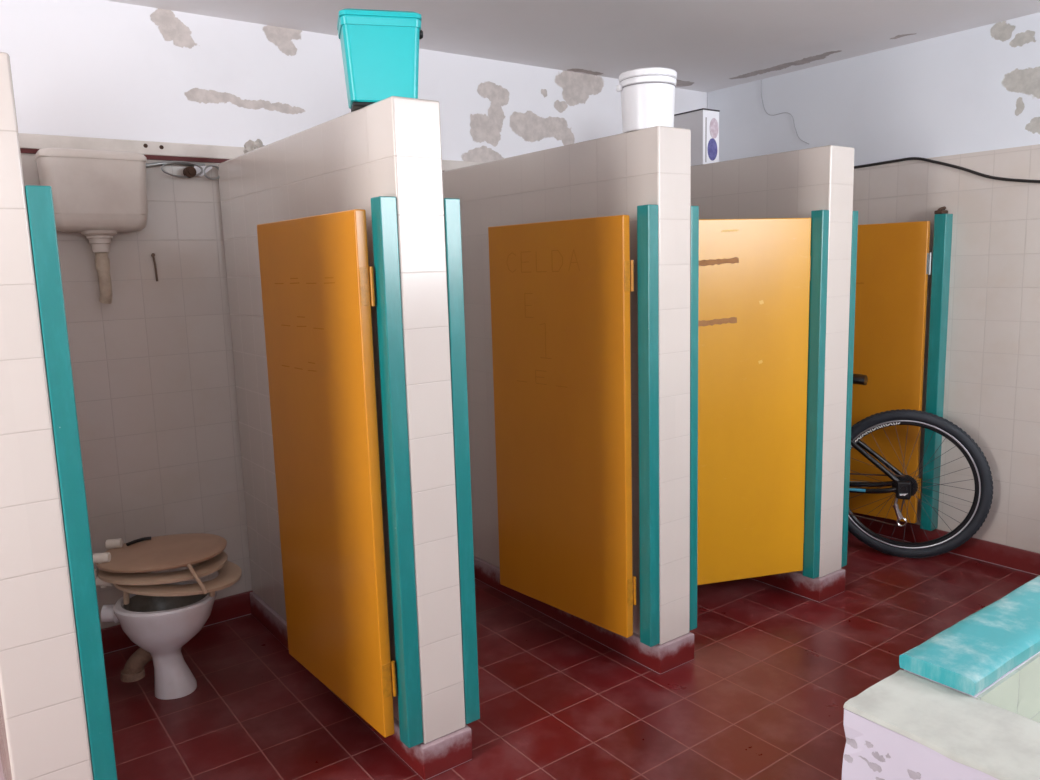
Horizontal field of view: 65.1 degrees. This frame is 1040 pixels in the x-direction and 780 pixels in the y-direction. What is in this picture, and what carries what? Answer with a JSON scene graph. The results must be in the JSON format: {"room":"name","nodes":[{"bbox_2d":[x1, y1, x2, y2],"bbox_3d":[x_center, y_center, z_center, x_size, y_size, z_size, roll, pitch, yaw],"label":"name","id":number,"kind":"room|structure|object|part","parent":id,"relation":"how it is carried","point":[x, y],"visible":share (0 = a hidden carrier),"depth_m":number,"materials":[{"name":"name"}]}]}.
{"room":"public restroom","nodes":[
{"label":"public restroom","id":0,"kind":"room"},
{"bbox_2d":[0,0,706,628],"bbox_3d":[-1.038,-0.282,3.573,5.643,2.471,0.120,-8,11,-36],"label":"wall","id":1,"kind":"structure","parent":0,"point":[153,373],"depth_m":3.24,"materials":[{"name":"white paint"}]},
{"bbox_2d":[35,148,147,303],"bbox_3d":[-1.540,-0.590,2.982,0.350,0.549,0.153,-8,11,-36],"label":"toilet cistern","id":2,"kind":"object","parent":1,"relation":"attached to","point":[97,194],"visible":0.95,"depth_m":2.92,"materials":[{"name":"white ceramic"}]},
{"bbox_3d":[-1.547,-0.844,2.944,0.350,0.035,0.153,-8,11,-36],"label":"tank lid","id":3,"kind":"part","parent":2,"relation":"part of","materials":[{"name":"white ceramic"}]},
{"bbox_3d":[-1.544,-0.704,2.967,0.344,0.250,0.149,-8,11,-36],"label":"tank","id":4,"kind":"part","parent":2,"relation":"part of","materials":[{"name":"white ceramic"}]},
{"bbox_2d":[146,161,219,179],"bbox_3d":[-1.319,-0.856,3.163,0.322,0.069,0.052,-8,11,-36],"label":"supply valve","id":5,"kind":"object","parent":2,"relation":"attached to","point":[199,169],"visible":0.94,"depth_m":3.18,"materials":[{"name":"metal"}]},
{"bbox_2d":[151,253,157,280],"bbox_3d":[-1.420,-0.477,3.170,0.018,0.109,0.022,-6,10,-28],"label":"hook","id":6,"kind":"object","parent":1,"relation":"attached to","point":[152,254],"visible":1,"depth_m":3.17,"materials":[{"name":"grey metal"}]},
{"bbox_2d":[101,591,252,653],"bbox_3d":[-0.964,0.895,3.696,5.403,0.103,0.014,-8,11,-36],"label":"baseboard","id":7,"kind":"structure","parent":1,"relation":"attached to","point":[114,638],"depth_m":3.45,"materials":[{"name":"tile"}]},
{"bbox_2d":[20,148,442,171],"bbox_3d":[-1.019,-0.948,3.419,5.643,0.016,0.011,-8,11,-36],"label":"trim","id":8,"kind":"structure","parent":1,"relation":"attached to","point":[23,150],"depth_m":3.17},
{"bbox_2d":[18,133,484,170],"bbox_3d":[-1.018,-0.981,3.412,5.643,0.051,0.016,-8,11,-36],"label":"trim","id":9,"kind":"structure","parent":1,"relation":"attached to","point":[30,141],"depth_m":3.10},
{"bbox_2d":[104,531,1037,779],"bbox_3d":[0.406,1.231,1.885,5.643,0.100,4.841,-8,11,-36],"label":"floor","id":10,"kind":"structure","parent":0,"point":[763,694],"depth_m":2.81,"materials":[{"name":"red tile"}]},
{"bbox_2d":[0,52,93,779],"bbox_3d":[-1.470,0.213,2.278,0.174,1.903,1.498,-8,11,-36],"label":"wall","id":11,"kind":"structure","parent":10,"relation":"on","point":[44,730],"depth_m":1.70,"materials":[{"name":"beige tile"}]},
{"bbox_2d":[25,185,117,779],"bbox_3d":[-0.966,0.344,1.781,0.046,1.538,0.055,-8,11,-36],"label":"door frame","id":12,"kind":"structure","parent":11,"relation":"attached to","point":[39,199],"depth_m":1.73,"materials":[{"name":"teal paint"}]},
{"bbox_2d":[93,533,241,699],"bbox_3d":[-1.254,0.801,2.915,0.509,0.537,0.379,-3,9,-9],"label":"toilet","id":13,"kind":"object","parent":10,"relation":"on","point":[159,613],"visible":0.97,"depth_m":2.82,"materials":[{"name":"white ceramic"}]},
{"bbox_3d":[-1.474,0.631,2.790,0.052,0.039,0.033,-1,8,-7],"label":"hinge knob","id":14,"kind":"part","parent":13,"relation":"part of","materials":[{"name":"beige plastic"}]},
{"bbox_3d":[-1.427,0.575,2.780,0.052,0.039,0.033,-4,9,-11],"label":"hinge knob","id":15,"kind":"part","parent":13,"relation":"part of","materials":[{"name":"beige plastic"}]},
{"bbox_3d":[-1.425,0.658,2.798,0.052,0.039,0.033,3,8,-9],"label":"hinge knob","id":16,"kind":"part","parent":13,"relation":"part of","materials":[{"name":"beige plastic"}]},
{"bbox_3d":[-1.456,0.554,2.926,0.052,0.039,0.033,-4,9,-11],"label":"hinge knob","id":17,"kind":"part","parent":13,"relation":"part of","materials":[{"name":"beige plastic"}]},
{"bbox_2d":[120,648,151,681],"bbox_3d":[-1.344,0.956,2.892,0.147,0.126,0.079,-3,9,-9],"label":"pipe","id":18,"kind":"object","parent":13,"relation":"attached to","point":[133,670],"depth_m":2.86,"materials":[{"name":"beige plastic"}]},
{"bbox_2d":[126,537,150,545],"bbox_3d":[-1.389,0.550,2.971,0.020,0.014,0.090,6,12,42],"label":"scrap","id":19,"kind":"object","parent":13,"relation":"on","point":[143,538],"visible":1,"depth_m":2.97,"materials":[{"name":"black plastic"}]},
{"bbox_3d":[-1.265,0.573,2.890,0.426,0.022,0.358,-4,9,-11],"label":"lid","id":20,"kind":"part","parent":13,"relation":"part of","materials":[{"name":"brown wood"}]},
{"bbox_3d":[-1.262,0.616,2.891,0.424,0.018,0.356,-1,8,-7],"label":"seat","id":21,"kind":"part","parent":13,"relation":"part of","materials":[{"name":"plastic"}]},
{"bbox_3d":[-1.239,0.900,2.889,0.334,0.350,0.296,-3,9,-9],"label":"bowl","id":22,"kind":"part","parent":13,"relation":"part of","materials":[{"name":"white ceramic"}]},
{"bbox_3d":[-1.242,0.807,2.875,0.272,0.147,0.234,-3,9,-9],"label":"bowl interior","id":23,"kind":"part","parent":13,"relation":"part of","materials":[{"name":"ceramic"}]},
{"bbox_3d":[-1.216,0.658,2.906,0.424,0.018,0.356,3,8,-9],"label":"seat","id":24,"kind":"part","parent":13,"relation":"part of","materials":[{"name":"plastic"}]},
{"bbox_2d":[218,96,471,779],"bbox_3d":[-0.682,0.103,2.854,0.170,1.903,1.498,-8,11,-36],"label":"wall","id":25,"kind":"structure","parent":10,"relation":"on","point":[390,146],"depth_m":2.35,"materials":[{"name":"beige tile"}]},
{"bbox_2d":[243,139,264,153],"bbox_3d":[-0.995,-0.914,3.067,0.084,0.063,0.106,-8,11,-36],"label":"lump","id":26,"kind":"object","parent":25,"relation":"on","point":[250,145],"visible":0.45,"depth_m":3.04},
{"bbox_2d":[337,8,422,111],"bbox_3d":[-0.380,-0.905,2.270,0.234,0.246,0.166,-4,9,-14],"label":"bucket","id":27,"kind":"object","parent":25,"relation":"on","point":[380,48],"visible":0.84,"depth_m":2.20,"materials":[{"name":"teal plastic"}]},
{"bbox_3d":[-0.390,-1.006,2.253,0.220,0.040,0.166,-4,9,-14],"label":"bin lid","id":28,"kind":"part","parent":27,"relation":"part of","materials":[{"name":"teal plastic"}]},
{"bbox_3d":[-0.285,-1.004,2.302,0.022,0.026,0.025,-4,9,-14],"label":"knob","id":29,"kind":"part","parent":27,"relation":"part of","materials":[{"name":"black plastic"}]},
{"bbox_2d":[371,196,422,747],"bbox_3d":[-0.335,0.257,2.243,0.048,1.538,0.055,-8,11,-36],"label":"door frame","id":30,"kind":"structure","parent":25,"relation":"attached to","point":[383,208],"depth_m":2.21,"materials":[{"name":"teal paint"}]},
{"bbox_2d":[257,209,396,737],"bbox_3d":[-0.602,0.228,2.497,0.043,1.482,0.701,-8,11,-38],"label":"door","id":31,"kind":"structure","parent":30,"relation":"attached to","point":[316,285],"depth_m":2.41,"materials":[{"name":"orange paint"}]},
{"bbox_2d":[444,198,479,723],"bbox_3d":[-0.178,0.235,2.357,0.050,1.538,0.055,-8,11,-36],"label":"post","id":32,"kind":"object","parent":25,"relation":"attached to","point":[452,216],"visible":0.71,"depth_m":2.33,"materials":[{"name":"teal paint"}]},
{"bbox_2d":[442,126,693,673],"bbox_3d":[0.102,-0.006,3.428,0.183,1.903,1.498,-8,11,-36],"label":"wall","id":33,"kind":"structure","parent":10,"relation":"on","point":[613,175],"depth_m":2.95,"materials":[{"name":"beige tile"}]},
{"bbox_2d":[616,67,676,132],"bbox_3d":[0.435,-0.978,2.783,0.200,0.192,0.196,-8,11,-36],"label":"plastic bucket","id":34,"kind":"object","parent":33,"relation":"on","point":[647,94],"visible":0.98,"depth_m":2.71,"materials":[{"name":"white plastic"}]},
{"bbox_2d":[637,204,659,646],"bbox_3d":[0.444,0.148,2.813,0.047,1.538,0.055,-8,11,-36],"label":"door frame","id":35,"kind":"structure","parent":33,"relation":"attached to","point":[647,215],"depth_m":2.79,"materials":[{"name":"teal paint"}]},
{"bbox_2d":[488,215,635,637],"bbox_3d":[0.147,0.119,3.069,0.043,1.480,0.721,-9,11,-40],"label":"door","id":36,"kind":"structure","parent":35,"relation":"attached to","point":[560,290],"depth_m":3.01,"materials":[{"name":"orange paint"}]},
{"bbox_2d":[690,206,698,629],"bbox_3d":[0.607,0.126,2.932,0.038,1.538,0.055,-8,11,-36],"label":"post","id":37,"kind":"object","parent":33,"relation":"attached to","point":[694,229],"visible":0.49,"depth_m":2.90,"materials":[{"name":"teal paint"}]},
{"bbox_2d":[691,145,853,601],"bbox_3d":[0.887,-0.115,4.001,0.192,1.903,1.498,-8,11,-36],"label":"wall","id":38,"kind":"structure","parent":10,"relation":"on","point":[796,183],"depth_m":3.44,"materials":[{"name":"beige tile"}]},
{"bbox_2d":[674,108,719,165],"bbox_3d":[0.824,-1.179,3.846,0.116,0.249,0.204,-8,11,-36],"label":"box","id":39,"kind":"object","parent":38,"relation":"on","point":[703,123],"visible":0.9,"depth_m":3.77,"materials":[{"name":"white"}]},
{"bbox_2d":[707,138,716,160],"bbox_3d":[0.892,-1.115,3.779,0.068,0.100,0.001,-8,11,-36],"label":"print","id":40,"kind":"object","parent":39,"relation":"attached to","point":[711,142],"depth_m":3.78},
{"bbox_2d":[710,118,717,138],"bbox_3d":[0.897,-1.210,3.771,0.060,0.092,0.001,-8,11,-36],"label":"print","id":41,"kind":"object","parent":39,"relation":"on","point":[713,121],"depth_m":3.77},
{"bbox_2d":[803,210,828,578],"bbox_3d":[1.226,0.039,3.384,0.044,1.538,0.055,-8,11,-36],"label":"post","id":42,"kind":"object","parent":38,"relation":"attached to","point":[818,253],"visible":1,"depth_m":3.36,"materials":[{"name":"teal paint"}]},
{"bbox_2d":[697,218,810,584],"bbox_3d":[0.850,0.062,3.314,0.721,1.484,0.043,-4,9,-15],"label":"door","id":43,"kind":"structure","parent":42,"relation":"attached to","point":[754,286],"depth_m":3.31,"materials":[{"name":"yellow paint"}]},
{"bbox_2d":[841,211,857,566],"bbox_3d":[1.395,0.016,3.508,0.039,1.538,0.055,-8,11,-36],"label":"post","id":44,"kind":"object","parent":38,"relation":"attached to","point":[855,213],"visible":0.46,"depth_m":3.48,"materials":[{"name":"teal paint"}]},
{"bbox_2d":[848,374,992,557],"bbox_3d":[1.369,0.332,4.154,0.644,0.950,1.719,-10,12,-43],"label":"bicycle","id":45,"kind":"object","parent":10,"relation":"on","point":[904,486],"visible":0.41,"depth_m":3.90,"materials":[{"name":"black rubber"}]},
{"bbox_3d":[1.655,0.523,4.013,0.434,0.249,0.030,3,10,30],"label":"chain","id":46,"kind":"part","parent":45,"relation":"part of","materials":[{"name":"metal"}]},
{"bbox_2d":[842,652,1039,779],"bbox_3d":[1.964,0.773,1.867,2.819,0.721,0.952,-8,11,-36],"label":"trough","id":47,"kind":"object","parent":10,"relation":"on","point":[907,725],"visible":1,"depth_m":1.32,"materials":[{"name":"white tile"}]},
{"bbox_2d":[899,575,1039,695],"bbox_3d":[1.775,0.348,2.188,2.615,0.030,0.135,-8,11,-36],"label":"board","id":48,"kind":"object","parent":47,"relation":"on","point":[973,653],"visible":1,"depth_m":1.49,"materials":[{"name":"teal paint"}]},
{"bbox_2d":[107,0,1039,92],"bbox_3d":[0.333,-1.310,1.502,5.643,0.100,4.841,-8,11,-36],"label":"ceiling","id":49,"kind":"structure","parent":0,"point":[711,45],"depth_m":3.53,"materials":[{"name":"grey paint"}]},
{"bbox_2d":[707,12,1039,552],"bbox_3d":[2.585,-0.348,3.313,0.120,2.471,4.601,-8,11,-36],"label":"wall","id":50,"kind":"structure","parent":0,"point":[970,98],"depth_m":3.83,"materials":[{"name":"beige tile"}]},
{"bbox_2d":[761,80,808,143],"bbox_3d":[1.464,-1.541,4.511,0.004,0.394,0.322,-8,11,-36],"label":"wire","id":51,"kind":"object","parent":50,"relation":"attached to","point":[761,80],"visible":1,"depth_m":4.53,"materials":[{"name":"grey"}]},
{"bbox_2d":[920,214,952,530],"bbox_3d":[2.026,-0.069,3.970,0.066,1.544,0.056,-8,11,-36],"label":"post","id":52,"kind":"object","parent":50,"relation":"attached to","point":[942,239],"visible":1,"depth_m":3.94,"materials":[{"name":"teal paint"}]},
{"bbox_2d":[849,221,931,522],"bbox_3d":[1.710,-0.096,4.215,0.721,1.485,0.043,6,12,43],"label":"door","id":53,"kind":"structure","parent":52,"relation":"attached to","point":[893,268],"depth_m":4.05,"materials":[{"name":"orange paint"}]},
{"bbox_2d":[934,206,947,213],"bbox_3d":[1.998,-0.852,3.864,0.073,0.037,0.040,-8,11,-36],"label":"scrap","id":54,"kind":"object","parent":52,"relation":"on","point":[941,210],"visible":1,"depth_m":3.85,"materials":[{"name":"metal"}]},
{"bbox_2d":[853,512,1039,575],"bbox_3d":[2.009,0.734,4.193,0.014,0.103,2.707,-8,11,-36],"label":"baseboard","id":55,"kind":"structure","parent":50,"relation":"attached to","point":[1026,561],"depth_m":3.94,"materials":[{"name":"tile"}]},
{"bbox_2d":[854,157,1039,182],"bbox_3d":[2.006,-1.024,3.860,0.014,0.192,2.500,-8,11,-36],"label":"cable","id":56,"kind":"object","parent":50,"relation":"attached to","point":[908,158],"visible":0.8,"depth_m":3.82,"materials":[{"name":"black rubber"}]}
]}

